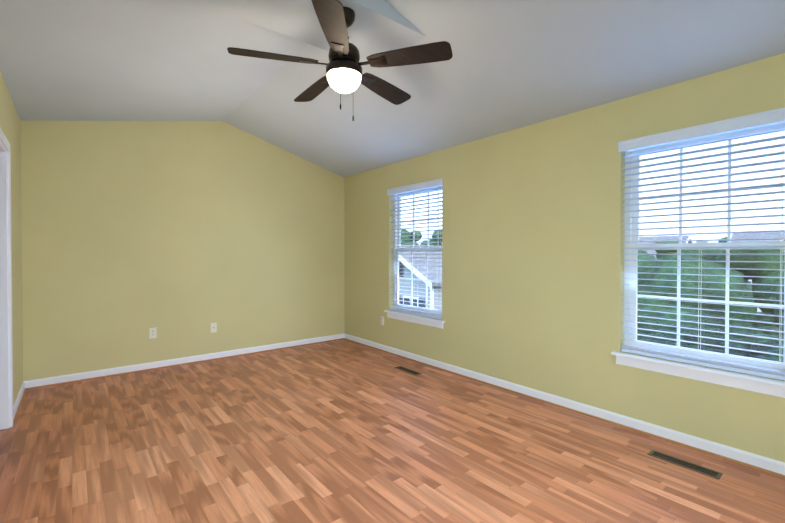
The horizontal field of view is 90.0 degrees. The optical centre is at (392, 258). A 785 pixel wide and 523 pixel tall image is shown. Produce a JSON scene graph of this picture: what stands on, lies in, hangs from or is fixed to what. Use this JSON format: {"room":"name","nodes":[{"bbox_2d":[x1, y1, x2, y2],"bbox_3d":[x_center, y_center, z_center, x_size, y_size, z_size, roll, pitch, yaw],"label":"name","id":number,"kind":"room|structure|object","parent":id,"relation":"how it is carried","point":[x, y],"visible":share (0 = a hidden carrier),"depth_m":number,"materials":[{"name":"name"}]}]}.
{"room":"empty bedroom","nodes":[
{"label":"empty bedroom","id":0,"kind":"room"},
{"bbox_2d":[0,71,22,404],"bbox_3d":[-1.684,0.051,1.357,0.140,2.680,6.200,-1,1,-39],"label":"wall","id":1,"kind":"structure","parent":0,"point":[9,122],"depth_m":3.31,"materials":[{"name":"yellow paint"}]},
{"bbox_2d":[0,128,12,429],"bbox_3d":[-2.657,0.205,2.559,0.176,2.106,0.882,-1,1,-39],"label":"door frame","id":2,"kind":"structure","parent":1,"relation":"attached to","point":[6,379],"depth_m":2.88,"materials":[{"name":"white wood"}]},
{"bbox_2d":[13,382,25,422],"bbox_3d":[-3.174,1.208,3.339,0.025,0.082,0.935,-1,1,-39],"label":"baseboard","id":3,"kind":"structure","parent":1,"relation":"attached to","point":[19,400],"depth_m":3.29,"materials":[{"name":"white wood"}]},
{"bbox_2d":[20,120,343,380],"bbox_3d":[-2.156,-0.183,4.873,3.840,3.070,0.140,-1,1,-39],"label":"wall","id":4,"kind":"structure","parent":0,"point":[181,236],"depth_m":4.46,"materials":[{"name":"yellow paint"}]},
{"bbox_2d":[149,327,156,338],"bbox_3d":[-2.668,0.832,4.373,0.070,0.115,0.008,-1,1,-39],"label":"electrical outlet","id":5,"kind":"object","parent":4,"relation":"attached to","point":[152,332],"visible":1,"depth_m":4.37,"materials":[{"name":"white plastic"}]},
{"bbox_2d":[23,333,344,389],"bbox_3d":[-2.104,1.191,4.825,3.560,0.082,0.025,-1,1,-39],"label":"baseboard","id":6,"kind":"structure","parent":4,"relation":"attached to","point":[66,379],"depth_m":4.45,"materials":[{"name":"white wood"}]},
{"bbox_2d":[210,323,216,332],"bbox_3d":[-2.173,0.843,4.771,0.070,0.115,0.015,-1,1,-39],"label":"electrical outlet","id":7,"kind":"object","parent":4,"relation":"attached to","point":[213,327],"visible":1,"depth_m":4.77,"materials":[{"name":"white plastic"}]},
{"bbox_2d":[0,339,784,522],"bbox_3d":[-0.247,1.318,2.537,3.840,0.120,6.200,-1,1,-39],"label":"floor","id":8,"kind":"structure","parent":0,"point":[342,431],"depth_m":2.50,"materials":[{"name":"laminate"}]},
{"bbox_2d":[394,366,421,374],"bbox_3d":[0.167,1.235,4.327,0.095,0.004,0.360,-1,1,-39],"label":"floor vent","id":9,"kind":"object","parent":8,"relation":"in","point":[410,371],"visible":1,"depth_m":4.32,"materials":[{"name":"brown metal"}]},
{"bbox_2d":[647,450,722,479],"bbox_3d":[1.783,1.257,2.405,0.095,0.004,0.360,-1,1,-39],"label":"floor vent","id":10,"kind":"object","parent":8,"relation":"in","point":[688,465],"visible":1,"depth_m":2.39,"materials":[{"name":"brown metal"}]},
{"bbox_2d":[0,0,784,176],"bbox_3d":[-0.247,-1.456,2.505,3.940,0.652,6.200,-1,1,-39],"label":"ceiling","id":11,"kind":"structure","parent":0,"point":[509,65],"depth_m":2.78,"materials":[{"name":"white paint"}]},
{"bbox_2d":[227,0,452,120],"bbox_3d":[-0.321,-1.194,2.495,1.307,0.675,1.268,-1,1,-39],"label":"ceiling fan","id":12,"kind":"object","parent":11,"relation":"hanging from","point":[336,19],"visible":1,"depth_m":2.36,"materials":[{"name":"brown wood"}]},
{"bbox_2d":[344,53,784,462],"bbox_3d":[1.190,0.075,3.688,0.140,2.580,6.200,-1,1,-39],"label":"wall","id":13,"kind":"structure","parent":0,"point":[532,256],"depth_m":3.35,"materials":[{"name":"yellow paint"}]},
{"bbox_2d":[380,316,383,324],"bbox_3d":[-0.140,0.828,5.218,0.008,0.115,0.070,-1,1,-39],"label":"electrical outlet","id":14,"kind":"object","parent":13,"relation":"attached to","point":[381,320],"visible":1,"depth_m":5.22,"materials":[{"name":"white plastic"}]},
{"bbox_2d":[384,310,444,328],"bbox_3d":[0.267,0.728,4.750,0.125,0.090,1.040,-1,1,-39],"label":"window sill","id":15,"kind":"structure","parent":13,"relation":"attached to","point":[427,321],"depth_m":4.66,"materials":[{"name":"white wood"}]},
{"bbox_2d":[393,186,441,313],"bbox_3d":[0.335,-0.103,4.795,0.069,1.570,0.950,-1,1,-39],"label":"window","id":16,"kind":"structure","parent":13,"relation":"in","point":[426,279],"depth_m":4.89,"materials":[{"name":"white plastic"}]},
{"bbox_2d":[387,178,442,318],"bbox_3d":[0.271,-0.105,4.743,0.089,1.568,0.974,-1,1,-39],"label":"window blind","id":17,"kind":"object","parent":16,"relation":"attached to","point":[438,183],"visible":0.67,"depth_m":4.73,"materials":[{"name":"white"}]},
{"bbox_2d":[344,334,784,478],"bbox_3d":[1.133,1.205,3.639,0.025,0.082,5.895,-1,1,-39],"label":"baseboard","id":18,"kind":"structure","parent":13,"relation":"attached to","point":[751,460],"depth_m":2.98,"materials":[{"name":"white wood"}]},
{"bbox_2d":[611,351,784,397],"bbox_3d":[2.018,0.752,2.590,0.125,0.090,1.040,-1,1,-39],"label":"window sill","id":19,"kind":"structure","parent":13,"relation":"attached to","point":[759,384],"depth_m":2.53,"materials":[{"name":"white wood"}]},
{"bbox_2d":[624,123,784,370],"bbox_3d":[2.086,-0.078,2.636,0.069,1.570,0.950,-1,1,-39],"label":"window","id":20,"kind":"structure","parent":13,"relation":"in","point":[631,293],"depth_m":2.69,"materials":[{"name":"white plastic"}]},
{"bbox_2d":[618,108,784,379],"bbox_3d":[2.022,-0.081,2.584,0.089,1.568,0.974,-1,1,-39],"label":"window blind","id":21,"kind":"object","parent":20,"relation":"attached to","point":[754,121],"visible":0.92,"depth_m":2.54,"materials":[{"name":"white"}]},
{"label":"outside","id":22,"kind":"structure","parent":0,"visible":0},
{"bbox_3d":[20.082,6.619,54.772,220.000,0.300,220.000,-1,1,-39],"label":"lawn","id":23,"kind":"structure","parent":22,"visible":0},
{"bbox_2d":[401,229,421,244],"bbox_3d":[1.617,1.260,52.084,5.008,10.475,5.490,-1,1,-39],"label":"tree","id":24,"kind":"object","parent":23,"relation":"on","point":[408,237],"depth_m":51.71,"materials":[{"name":"green plant"}]},
{"bbox_2d":[399,245,441,309],"bbox_3d":[3.897,3.058,22.294,10.760,7.550,6.100,-1,1,-39],"label":"house","id":25,"kind":"structure","parent":23,"relation":"on","point":[432,263],"depth_m":17.95,"materials":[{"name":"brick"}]},
{"bbox_2d":[420,230,441,245],"bbox_3d":[5.722,1.523,47.971,4.910,10.040,4.909,-1,1,-39],"label":"tree","id":26,"kind":"object","parent":23,"relation":"on","point":[434,236],"depth_m":47.27,"materials":[{"name":"green plant"}]},
{"bbox_2d":[638,250,654,257],"bbox_3d":[8.115,3.179,16.293,5.616,7.444,4.441,-1,1,-39],"label":"tree","id":27,"kind":"object","parent":23,"relation":"on","point":[641,251],"depth_m":14.92,"materials":[{"name":"green plant"}]},
{"bbox_2d":[639,235,692,258],"bbox_3d":[23.389,2.273,38.736,9.700,8.750,9.760,-1,1,-39],"label":"house","id":28,"kind":"structure","parent":23,"relation":"on","point":[653,238],"depth_m":35.90,"materials":[{"name":"beige"}]},
{"bbox_2d":[655,240,678,259],"bbox_3d":[20.263,2.707,28.150,3.220,8.120,3.191,-1,1,-39],"label":"tree","id":29,"kind":"object","parent":23,"relation":"on","point":[663,251],"depth_m":28.26,"materials":[{"name":"green plant"}]},
{"bbox_2d":[637,253,756,356],"bbox_3d":[7.621,3.393,11.479,4.238,7.124,4.520,-1,1,-39],"label":"tree","id":30,"kind":"object","parent":23,"relation":"on","point":[707,294],"depth_m":9.73,"materials":[{"name":"green plant"}]},
{"bbox_2d":[674,241,784,342],"bbox_3d":[13.363,3.157,14.713,4.695,7.524,5.485,-1,1,-39],"label":"tree","id":31,"kind":"object","parent":23,"relation":"on","point":[752,287],"depth_m":13.33,"materials":[{"name":"green plant"}]},
{"bbox_2d":[731,232,784,311],"bbox_3d":[32.038,1.900,29.651,9.700,9.700,9.760,-1,1,-39],"label":"house","id":32,"kind":"structure","parent":23,"relation":"on","point":[754,235],"depth_m":31.60,"materials":[{"name":"white"}]},
{"bbox_2d":[748,278,783,361],"bbox_3d":[11.010,3.497,8.434,4.423,6.985,5.397,-1,1,-39],"label":"tree","id":33,"kind":"object","parent":23,"relation":"on","point":[772,343],"depth_m":9.53,"materials":[{"name":"green plant"}]}
]}

